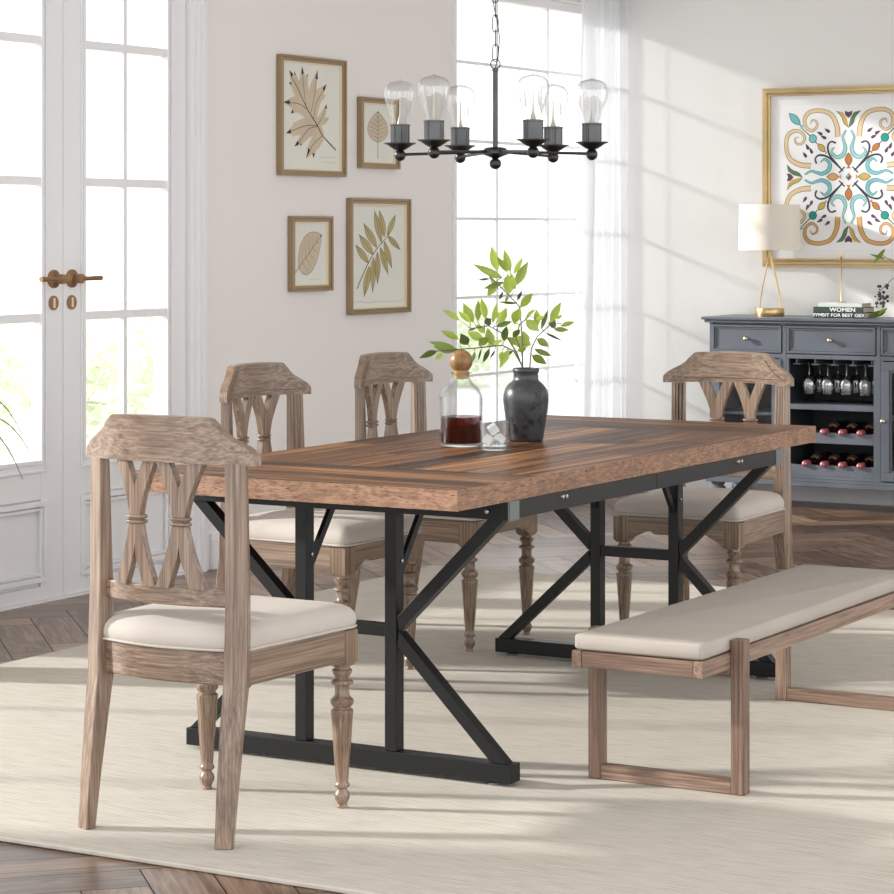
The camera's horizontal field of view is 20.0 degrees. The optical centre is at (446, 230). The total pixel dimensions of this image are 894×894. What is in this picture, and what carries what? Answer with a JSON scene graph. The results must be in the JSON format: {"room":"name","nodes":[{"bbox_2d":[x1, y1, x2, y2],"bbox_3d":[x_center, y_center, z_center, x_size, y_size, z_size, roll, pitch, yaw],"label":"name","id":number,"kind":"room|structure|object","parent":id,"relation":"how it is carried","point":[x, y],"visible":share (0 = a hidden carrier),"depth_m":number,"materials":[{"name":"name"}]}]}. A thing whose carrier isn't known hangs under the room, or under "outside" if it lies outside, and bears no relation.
{"room":"dining room","nodes":[
{"label":"dining room","id":0,"kind":"room"},
{"bbox_2d":[154,0,581,569],"bbox_3d":[-2.063,-0.105,8.518,0.170,2.950,11.750,0,0,30],"label":"wall","id":1,"kind":"structure","parent":0,"point":[253,316],"depth_m":10.99,"materials":[{"name":"white paint"}]},
{"bbox_2d":[0,0,66,607],"bbox_3d":[-1.624,-0.010,9.127,0.100,2.740,0.790,0,0,30],"label":"door","id":2,"kind":"structure","parent":1,"relation":"in","point":[31,507],"depth_m":9.37,"materials":[{"name":"white wood"}]},
{"bbox_2d":[0,572,184,611],"bbox_3d":[-1.515,1.415,9.479,0.170,0.110,1.642,0,0,30],"label":"trim","id":3,"kind":"structure","parent":1,"relation":"attached to","point":[179,573],"depth_m":9.39,"materials":[{"name":"white wood"}]},
{"bbox_2d":[63,0,185,594],"bbox_3d":[-1.233,-0.010,9.812,0.100,2.740,0.780,0,0,30],"label":"door","id":4,"kind":"structure","parent":1,"relation":"in","point":[170,52],"depth_m":9.81,"materials":[{"name":"white wood"}]},
{"bbox_2d":[188,0,207,572],"bbox_3d":[-1.426,-0.075,9.428,0.034,2.890,1.838,0,0,30],"label":"trim","id":5,"kind":"structure","parent":1,"relation":"attached to","point":[197,9],"depth_m":10.18,"materials":[{"name":"white wood"}]},
{"bbox_2d":[210,532,218,569],"bbox_3d":[-0.048,1.298,11.859,0.018,0.145,3.650,0,0,30],"label":"baseboard","id":6,"kind":"structure","parent":1,"relation":"attached to","point":[214,537],"depth_m":10.28,"materials":[{"name":"white wood"}]},
{"bbox_2d":[288,216,333,291],"bbox_3d":[-0.584,0.097,10.906,0.030,0.322,0.320,0,0,30],"label":"framed print","id":7,"kind":"object","parent":1,"relation":"attached to","point":[310,238],"visible":1,"depth_m":10.91,"materials":[{"name":"brown paper"}]},
{"bbox_2d":[276,54,346,176],"bbox_3d":[-0.578,-0.491,10.916,0.030,0.510,0.517,0,0,30],"label":"framed print","id":8,"kind":"object","parent":1,"relation":"attached to","point":[311,92],"visible":1,"depth_m":10.91,"materials":[{"name":"brown paper"}]},
{"bbox_2d":[346,198,411,314],"bbox_3d":[-0.303,0.112,11.399,0.030,0.516,0.518,0,0,30],"label":"framed print","id":9,"kind":"object","parent":1,"relation":"attached to","point":[378,230],"visible":1,"depth_m":11.39,"materials":[{"name":"paper"},{"name":"wood"}]},
{"bbox_2d":[357,96,400,168],"bbox_3d":[-0.305,-0.438,11.395,0.030,0.316,0.330,0,0,30],"label":"framed print","id":10,"kind":"object","parent":1,"relation":"attached to","point":[374,119],"visible":0.94,"depth_m":11.37,"materials":[{"name":"brown paper"}]},
{"bbox_2d":[452,0,456,414],"bbox_3d":[0.023,-0.005,12.019,0.042,2.450,0.030,0,0,30],"label":"trim","id":11,"kind":"structure","parent":1,"relation":"attached to","point":[454,2],"depth_m":12.00,"materials":[{"name":"white"}]},
{"bbox_2d":[457,0,581,421],"bbox_3d":[0.394,-0.035,12.732,0.140,2.290,1.576,0,0,30],"label":"window","id":12,"kind":"structure","parent":1,"relation":"in","point":[545,6],"depth_m":12.81,"materials":[{"name":"white"}]},
{"bbox_3d":[0.464,-1.380,12.649,0.124,0.018,1.730,0,0,30],"label":"curtain rod","id":13,"kind":"object","parent":1,"relation":"attached to","visible":0},
{"bbox_2d":[574,0,627,417],"bbox_3d":[0.803,-0.010,13.135,0.087,2.720,0.529,0,0,30],"label":"sheer curtain","id":14,"kind":"object","parent":13,"relation":"hanging from","point":[602,182],"visible":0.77,"depth_m":13.12,"materials":[{"name":"white fabric"}]},
{"bbox_2d":[0,492,893,893],"bbox_3d":[1.487,1.420,7.396,7.150,0.100,9.920,0,0,30],"label":"floor","id":15,"kind":"structure","parent":0,"point":[823,533],"depth_m":10.16,"materials":[{"name":"brown wood"}]},
{"bbox_2d":[0,402,27,478],"bbox_3d":[-1.530,0.949,7.795,0.801,0.842,0.642,0,0,-35],"label":"potted grass","id":16,"kind":"object","parent":15,"relation":"on","point":[0,402],"depth_m":8.20,"materials":[{"name":"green plant"}]},
{"bbox_2d":[0,565,893,893],"bbox_3d":[0.577,1.364,7.385,4.020,0.012,4.500,0,0,30],"label":"area rug","id":17,"kind":"object","parent":15,"relation":"on","point":[816,816],"visible":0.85,"depth_m":6.33,"materials":[{"name":"beige carpet"}]},
{"bbox_2d":[78,413,357,849],"bbox_3d":[-0.531,0.885,5.889,0.470,0.946,0.522,0,0,31],"label":"dining chair","id":18,"kind":"object","parent":17,"relation":"on","point":[235,639],"visible":1,"depth_m":5.71,"materials":[{"name":"brown wood"}]},
{"bbox_2d":[104,595,355,648],"bbox_3d":[-0.525,0.903,5.899,0.452,0.074,0.494,0,0,31],"label":"seat cushion","id":19,"kind":"object","parent":18,"relation":"on","point":[271,622],"depth_m":5.76,"materials":[{"name":"beige fabric"}]},
{"bbox_2d":[216,362,420,669],"bbox_3d":[-0.409,0.885,7.816,0.522,0.946,0.470,0,0,30],"label":"dining chair","id":20,"kind":"object","parent":17,"relation":"on","point":[351,538],"visible":0.59,"depth_m":7.75,"materials":[{"name":"brown wood"}]},
{"bbox_2d":[249,508,420,547],"bbox_3d":[-0.399,0.903,7.810,0.494,0.074,0.452,0,0,30],"label":"seat cushion","id":21,"kind":"object","parent":20,"relation":"on","point":[274,528],"depth_m":7.65,"materials":[{"name":"beige fabric"}]},
{"bbox_2d":[348,352,536,651],"bbox_3d":[-0.025,0.885,8.489,0.522,0.946,0.470,0,0,30],"label":"dining chair","id":22,"kind":"object","parent":17,"relation":"on","point":[378,369],"visible":0.52,"depth_m":8.53,"materials":[{"name":"brown wood"}]},
{"bbox_2d":[409,514,478,521],"bbox_3d":[-0.015,0.903,8.483,0.494,0.074,0.452,0,0,30],"label":"seat cushion","id":23,"kind":"object","parent":22,"relation":"on","point":[426,518],"depth_m":8.22,"materials":[{"name":"beige fabric"}]},
{"bbox_2d":[135,415,815,785],"bbox_3d":[0.173,0.984,7.202,0.983,0.748,2.280,0,0,30],"label":"dining table","id":24,"kind":"object","parent":17,"relation":"on","point":[579,460],"visible":0.77,"depth_m":6.56,"materials":[{"name":"brown wood"}]},
{"bbox_2d":[440,350,482,446],"bbox_3d":[0.040,0.473,7.206,0.122,0.273,0.122,0,0,30],"label":"glass decanter","id":25,"kind":"object","parent":24,"relation":"on","point":[455,429],"visible":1,"depth_m":7.17,"materials":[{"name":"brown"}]},
{"bbox_2d":[479,420,508,450],"bbox_3d":[0.131,0.570,7.071,0.085,0.080,0.085,0,0,30],"label":"tumbler","id":26,"kind":"object","parent":24,"relation":"on","point":[482,420],"visible":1,"depth_m":7.07,"materials":[{"name":"clear glass"}]},
{"bbox_2d":[482,434,494,445],"bbox_3d":[0.116,0.582,7.066,0.033,0.036,0.030,0,0,11],"label":"ice cube","id":27,"kind":"object","parent":26,"relation":"in","point":[488,439],"visible":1,"depth_m":7.05,"materials":[{"name":"white ice"}]},
{"bbox_2d":[487,422,498,435],"bbox_3d":[0.129,0.551,7.075,0.034,0.037,0.030,0,0,-5],"label":"ice cube","id":28,"kind":"object","parent":26,"relation":"in","point":[492,428],"visible":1,"depth_m":7.06,"materials":[{"name":"white"}]},
{"bbox_2d":[494,433,505,445],"bbox_3d":[0.146,0.581,7.077,0.033,0.036,0.029,0,0,-35],"label":"ice cube","id":29,"kind":"object","parent":26,"relation":"in","point":[500,439],"visible":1,"depth_m":7.07,"materials":[{"name":"white ice"}]},
{"bbox_2d":[503,367,548,441],"bbox_3d":[0.229,0.503,7.378,0.132,0.212,0.132,0,0,30],"label":"ceramic vase","id":30,"kind":"object","parent":24,"relation":"on","point":[525,398],"visible":0.99,"depth_m":7.33,"materials":[{"name":"grey ceramic"}]},
{"bbox_2d":[420,326,522,367],"bbox_3d":[0.076,0.417,7.351,0.315,0.286,0.069,0,0,2],"label":"leafy branch","id":31,"kind":"object","parent":30,"relation":"in","point":[489,337],"visible":0.98,"depth_m":7.36,"materials":[{"name":"green plant"}]},
{"bbox_2d":[442,299,526,366],"bbox_3d":[0.110,0.377,7.354,0.246,0.366,0.063,0,0,-2],"label":"leafy branch","id":32,"kind":"object","parent":30,"relation":"in","point":[467,314],"visible":1,"depth_m":7.36,"materials":[{"name":"green plant"}]},
{"bbox_2d":[473,246,532,346],"bbox_3d":[0.162,0.301,7.405,0.174,0.516,0.067,0,0,-1],"label":"leafy branch","id":33,"kind":"object","parent":30,"relation":"in","point":[509,283],"visible":1,"depth_m":7.40,"materials":[{"name":"green plant"}]},
{"bbox_2d":[508,308,544,367],"bbox_3d":[0.223,0.391,7.354,0.111,0.338,0.052,0,0,30],"label":"leafy branch","id":34,"kind":"object","parent":30,"relation":"in","point":[516,315],"visible":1,"depth_m":7.36,"materials":[{"name":"green plant"}]},
{"bbox_2d":[513,302,573,367],"bbox_3d":[0.279,0.383,7.385,0.179,0.354,0.066,0,0,-12],"label":"leafy branch","id":35,"kind":"object","parent":30,"relation":"in","point":[555,311],"visible":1,"depth_m":7.40,"materials":[{"name":"green plant"}]},
{"bbox_2d":[613,351,793,620],"bbox_3d":[0.866,0.885,8.470,0.470,0.946,0.522,0,0,30],"label":"dining chair","id":36,"kind":"object","parent":17,"relation":"on","point":[757,515],"visible":0.66,"depth_m":8.51,"materials":[{"name":"brown wood"}]},
{"bbox_2d":[614,487,783,522],"bbox_3d":[0.861,0.903,8.460,0.452,0.074,0.494,0,0,30],"label":"seat cushion","id":37,"kind":"object","parent":36,"relation":"on","point":[756,506],"depth_m":8.31,"materials":[{"name":"beige fabric"}]},
{"bbox_2d":[572,564,893,795],"bbox_3d":[0.823,1.166,6.713,0.417,0.382,1.495,0,0,30],"label":"bench","id":38,"kind":"object","parent":17,"relation":"on","point":[719,632],"visible":1,"depth_m":6.30,"materials":[{"name":"beige fabric"}]},
{"bbox_2d":[701,314,893,490],"bbox_3d":[1.956,0.899,12.553,1.348,0.942,0.407,0,0,30],"label":"sideboard","id":39,"kind":"object","parent":15,"relation":"on","point":[792,340],"visible":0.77,"depth_m":12.51,"materials":[{"name":"grey wood"}]},
{"bbox_2d":[724,407,771,415],"bbox_3d":[1.586,0.907,12.793,0.372,0.015,0.332,0,0,30],"label":"shelf","id":40,"kind":"object","parent":39,"relation":"attached to","point":[728,411],"depth_m":12.74,"materials":[{"name":"grey wood"}]},
{"bbox_2d":[739,204,800,315],"bbox_3d":[1.623,0.147,12.776,0.310,0.560,0.310,0,0,30],"label":"table lamp","id":41,"kind":"object","parent":39,"relation":"on","point":[769,227],"visible":1,"depth_m":12.65,"materials":[{"name":"white fabric"}]},
{"bbox_2d":[802,362,815,393],"bbox_3d":[1.788,0.725,12.538,0.071,0.154,0.071,0,0,30],"label":"wine glass","id":42,"kind":"object","parent":39,"relation":"hanging from","point":[803,362],"visible":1,"depth_m":12.53,"materials":[{"name":"clear glass"}]},
{"bbox_2d":[802,375,815,393],"bbox_3d":[1.788,0.755,12.538,0.071,0.092,0.071,0,0,30],"label":"bowl","id":43,"kind":"object","parent":42,"relation":"on","point":[807,375],"depth_m":12.53,"materials":[{"name":"clear glass"}]},
{"bbox_2d":[802,451,832,466],"bbox_3d":[1.831,1.141,12.597,0.073,0.073,0.335,0,0,30],"label":"wine bottle","id":44,"kind":"object","parent":39,"relation":"in","point":[815,459],"visible":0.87,"depth_m":12.57,"materials":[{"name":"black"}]},
{"bbox_2d":[813,365,826,391],"bbox_3d":[1.857,0.725,12.659,0.071,0.154,0.071,0,0,30],"label":"wine glass","id":45,"kind":"object","parent":39,"relation":"hanging from","point":[820,365],"visible":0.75,"depth_m":12.65,"materials":[{"name":"clear glass"}]},
{"bbox_2d":[821,362,834,393],"bbox_3d":[1.872,0.725,12.490,0.071,0.154,0.071,0,0,30],"label":"wine glass","id":46,"kind":"object","parent":39,"relation":"hanging from","point":[824,362],"visible":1,"depth_m":12.48,"materials":[{"name":"clear glass"}]},
{"bbox_2d":[821,375,834,393],"bbox_3d":[1.872,0.755,12.490,0.071,0.092,0.071,0,0,30],"label":"bowl","id":47,"kind":"object","parent":46,"relation":"on","point":[827,375],"depth_m":12.48,"materials":[{"name":"clear glass"}]},
{"bbox_2d":[790,399,873,411],"bbox_3d":[1.964,0.864,12.562,0.463,0.027,0.358,0,0,30],"label":"shelf","id":48,"kind":"object","parent":39,"relation":"attached to","point":[796,405],"depth_m":12.51,"materials":[{"name":"grey wood"}]},
{"bbox_2d":[820,452,850,467],"bbox_3d":[1.913,1.141,12.550,0.073,0.073,0.335,0,0,30],"label":"wine bottle","id":49,"kind":"object","parent":39,"relation":"in","point":[834,459],"visible":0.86,"depth_m":12.53,"materials":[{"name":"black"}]},
{"bbox_2d":[820,420,850,434],"bbox_3d":[1.913,0.982,12.550,0.073,0.073,0.335,0,0,30],"label":"wine bottle","id":50,"kind":"object","parent":39,"relation":"in","point":[834,427],"visible":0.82,"depth_m":12.52,"materials":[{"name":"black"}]},
{"bbox_2d":[831,361,844,392],"bbox_3d":[1.942,0.725,12.611,0.071,0.154,0.071,0,0,30],"label":"wine glass","id":51,"kind":"object","parent":39,"relation":"hanging from","point":[832,361],"visible":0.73,"depth_m":12.60,"materials":[{"name":"clear glass"}]},
{"bbox_2d":[831,374,844,392],"bbox_3d":[1.942,0.755,12.611,0.071,0.092,0.071,0,0,30],"label":"bowl","id":52,"kind":"object","parent":51,"relation":"on","point":[836,374],"depth_m":12.60,"materials":[{"name":"clear glass"}]},
{"bbox_2d":[813,312,874,317],"bbox_3d":[1.965,0.414,12.557,0.271,0.026,0.161,0,0,30],"label":"book","id":53,"kind":"object","parent":39,"relation":"on","point":[815,314],"visible":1,"depth_m":12.49,"materials":[{"name":"grey paper"}]},
{"bbox_2d":[813,306,873,312],"bbox_3d":[1.963,0.388,12.558,0.262,0.027,0.161,0,0,30],"label":"book","id":54,"kind":"object","parent":53,"relation":"on","point":[815,309],"visible":0.99,"depth_m":12.49,"materials":[{"name":"grey paper"}]},
{"bbox_2d":[818,302,871,306],"bbox_3d":[1.968,0.365,12.562,0.227,0.019,0.140,0,0,30],"label":"book","id":55,"kind":"object","parent":54,"relation":"on","point":[824,304],"visible":1,"depth_m":12.51,"materials":[{"name":"white paper"}]},
{"bbox_2d":[836,254,845,302],"bbox_3d":[1.949,0.235,12.555,0.047,0.240,0.048,0,0,30],"label":"candlestick","id":56,"kind":"object","parent":55,"relation":"on","point":[841,256],"visible":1,"depth_m":12.55,"materials":[{"name":"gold metal"}]},
{"bbox_2d":[839,363,853,394],"bbox_3d":[1.958,0.725,12.441,0.071,0.154,0.071,0,0,30],"label":"wine glass","id":57,"kind":"object","parent":39,"relation":"hanging from","point":[840,363],"visible":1,"depth_m":12.43,"materials":[{"name":"clear glass"}]},
{"bbox_2d":[839,376,853,394],"bbox_3d":[1.958,0.755,12.441,0.071,0.092,0.071,0,0,30],"label":"bowl","id":58,"kind":"object","parent":57,"relation":"on","point":[844,376],"depth_m":12.43,"materials":[{"name":"clear glass"}]},
{"bbox_2d":[838,453,868,467],"bbox_3d":[1.995,1.141,12.503,0.073,0.073,0.335,0,0,30],"label":"wine bottle","id":59,"kind":"object","parent":39,"relation":"in","point":[852,460],"visible":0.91,"depth_m":12.48,"materials":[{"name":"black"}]},
{"bbox_2d":[838,421,868,435],"bbox_3d":[1.995,0.982,12.503,0.073,0.073,0.335,0,0,30],"label":"wine bottle","id":60,"kind":"object","parent":39,"relation":"in","point":[851,428],"visible":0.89,"depth_m":12.48,"materials":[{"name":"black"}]},
{"bbox_2d":[850,362,863,392],"bbox_3d":[2.027,0.725,12.563,0.071,0.154,0.071,0,0,30],"label":"wine glass","id":61,"kind":"object","parent":39,"relation":"hanging from","point":[851,362],"visible":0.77,"depth_m":12.55,"materials":[{"name":"clear glass"}]},
{"bbox_2d":[850,374,863,392],"bbox_3d":[2.027,0.755,12.563,0.071,0.092,0.071,0,0,30],"label":"bowl","id":62,"kind":"object","parent":61,"relation":"on","point":[856,374],"depth_m":12.55,"materials":[{"name":"clear glass"}]},
{"bbox_2d":[856,423,873,436],"bbox_3d":[2.077,0.982,12.457,0.073,0.073,0.335,0,0,30],"label":"wine bottle","id":63,"kind":"object","parent":39,"relation":"in","point":[868,429],"visible":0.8,"depth_m":12.41,"materials":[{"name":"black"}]},
{"bbox_2d":[856,455,873,468],"bbox_3d":[2.077,1.141,12.457,0.073,0.073,0.335,0,0,30],"label":"wine bottle","id":64,"kind":"object","parent":39,"relation":"in","point":[869,461],"visible":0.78,"depth_m":12.41,"materials":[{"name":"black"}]},
{"bbox_2d":[858,363,872,395],"bbox_3d":[2.042,0.725,12.393,0.071,0.154,0.071,0,0,30],"label":"wine glass","id":65,"kind":"object","parent":39,"relation":"hanging from","point":[863,363],"visible":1,"depth_m":12.39,"materials":[{"name":"clear glass"}]},
{"bbox_2d":[858,376,872,395],"bbox_3d":[2.042,0.755,12.393,0.071,0.092,0.071,0,0,30],"label":"bowl","id":66,"kind":"object","parent":65,"relation":"on","point":[864,376],"depth_m":12.38,"materials":[{"name":"clear glass"}]},
{"bbox_2d":[626,0,893,421],"bbox_3d":[3.982,-0.105,11.746,7.130,2.950,0.150,0,0,30],"label":"wall","id":67,"kind":"structure","parent":0,"point":[699,70],"depth_m":13.15,"materials":[{"name":"white paint"}]},
{"bbox_2d":[646,479,893,505],"bbox_3d":[3.949,1.298,11.668,7.110,0.145,0.018,0,0,30],"label":"baseboard","id":68,"kind":"structure","parent":67,"relation":"attached to","point":[798,493],"depth_m":12.81,"materials":[{"name":"white wood"}]},
{"bbox_2d":[762,85,893,267],"bbox_3d":[2.015,-0.273,12.760,0.920,0.910,0.036,0,0,30],"label":"framed artwork","id":69,"kind":"object","parent":67,"relation":"attached to","point":[828,152],"visible":0.91,"depth_m":12.81,"materials":[{"name":"multicoloured paper"}]},
{"bbox_2d":[784,107,893,245],"bbox_3d":[2.018,-0.273,12.765,0.693,0.693,0.001,0,0,30],"label":"print","id":70,"kind":"object","parent":69,"relation":"attached to","point":[839,161],"depth_m":12.79,"materials":[{"name":"multicoloured paper"}]},
{"bbox_3d":[1.454,-1.630,7.489,7.300,0.100,10.050,0,0,30],"label":"ceiling","id":71,"kind":"structure","parent":0,"visible":0},
{"bbox_2d":[384,0,607,168],"bbox_3d":[0.136,-0.876,7.136,0.600,1.406,0.628,0,0,30],"label":"chandelier","id":72,"kind":"object","parent":71,"relation":"hanging from","point":[533,128],"visible":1,"depth_m":7.12,"materials":[{"name":"grey metal"}]},
{"bbox_2d":[390,124,409,141],"bbox_3d":[-0.133,-0.274,7.179,0.057,0.057,0.057,0,0,30],"label":"socket","id":73,"kind":"object","parent":72,"relation":"attached to","point":[398,132],"depth_m":7.15,"materials":[{"name":"black metal"}]},
{"bbox_2d":[424,120,444,138],"bbox_3d":[-0.035,-0.274,6.925,0.057,0.057,0.057,0,0,30],"label":"socket","id":74,"kind":"object","parent":72,"relation":"attached to","point":[433,129],"depth_m":6.90,"materials":[{"name":"black metal"}]},
{"bbox_2d":[450,127,469,144],"bbox_3d":[0.038,-0.274,7.390,0.057,0.057,0.057,0,0,30],"label":"socket","id":75,"kind":"object","parent":72,"relation":"attached to","point":[459,135],"depth_m":7.37,"materials":[{"name":"black metal"}]},
{"bbox_2d":[523,119,543,138],"bbox_3d":[0.233,-0.274,6.883,0.057,0.057,0.057,0,0,30],"label":"socket","id":76,"kind":"object","parent":72,"relation":"attached to","point":[532,128],"depth_m":6.86,"materials":[{"name":"black metal"}]},
{"bbox_2d":[543,126,562,143],"bbox_3d":[0.307,-0.274,7.348,0.057,0.057,0.057,0,0,30],"label":"socket","id":77,"kind":"object","parent":72,"relation":"attached to","point":[554,133],"depth_m":7.32,"materials":[{"name":"black metal"}]},
{"bbox_2d":[582,123,601,140],"bbox_3d":[0.405,-0.274,7.094,0.057,0.057,0.057,0,0,30],"label":"socket","id":78,"kind":"object","parent":72,"relation":"attached to","point":[590,131],"depth_m":7.07,"materials":[{"name":"black metal"}]},
{"label":"outside","id":79,"kind":"structure","parent":0,"visible":0},
{"bbox_2d":[0,281,573,462],"bbox_3d":[-11.966,1.570,35.618,43.900,0.100,70.000,0,0,30],"label":"ground","id":80,"kind":"structure","parent":79,"point":[15,296],"depth_m":32.58,"materials":[{"name":"white"}]},
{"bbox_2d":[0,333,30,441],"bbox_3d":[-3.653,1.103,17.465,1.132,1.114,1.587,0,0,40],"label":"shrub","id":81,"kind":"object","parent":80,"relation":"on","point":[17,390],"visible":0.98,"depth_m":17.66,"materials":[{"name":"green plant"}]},
{"bbox_2d":[0,321,153,438],"bbox_3d":[-2.807,1.106,18.957,1.460,0.991,1.640,0,0,30],"label":"shrub","id":82,"kind":"object","parent":80,"relation":"on","point":[105,357],"visible":0.32,"depth_m":18.88,"materials":[{"name":"green plant"}]},
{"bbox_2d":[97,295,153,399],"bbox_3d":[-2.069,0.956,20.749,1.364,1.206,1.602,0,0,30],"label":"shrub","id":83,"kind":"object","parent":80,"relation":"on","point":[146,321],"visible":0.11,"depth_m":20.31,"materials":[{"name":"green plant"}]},
{"bbox_2d":[457,284,527,370],"bbox_3d":[0.038,1.052,26.695,1.531,1.012,1.451,0,0,-33],"label":"shrub","id":84,"kind":"object","parent":80,"relation":"on","point":[459,288],"visible":0.02,"depth_m":26.77,"materials":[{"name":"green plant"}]},
{"bbox_2d":[457,287,530,388],"bbox_3d":[0.080,1.111,25.049,1.510,1.136,1.519,0,0,-39],"label":"shrub","id":85,"kind":"object","parent":80,"relation":"on","point":[462,328],"visible":0.21,"depth_m":24.77,"materials":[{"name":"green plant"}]},
{"bbox_3d":[2.268,0.345,12.385,0.124,0.165,0.124,0,0,30],"label":"flower vase","id":86,"kind":"object","parent":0,"visible":0},
{"bbox_2d":[868,249,893,316],"bbox_3d":[2.166,0.255,12.419,0.216,0.334,0.050,0,0,30],"label":"sprig","id":87,"kind":"object","parent":86,"relation":"in","point":[879,256],"visible":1,"depth_m":12.44,"materials":[{"name":"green plant"}]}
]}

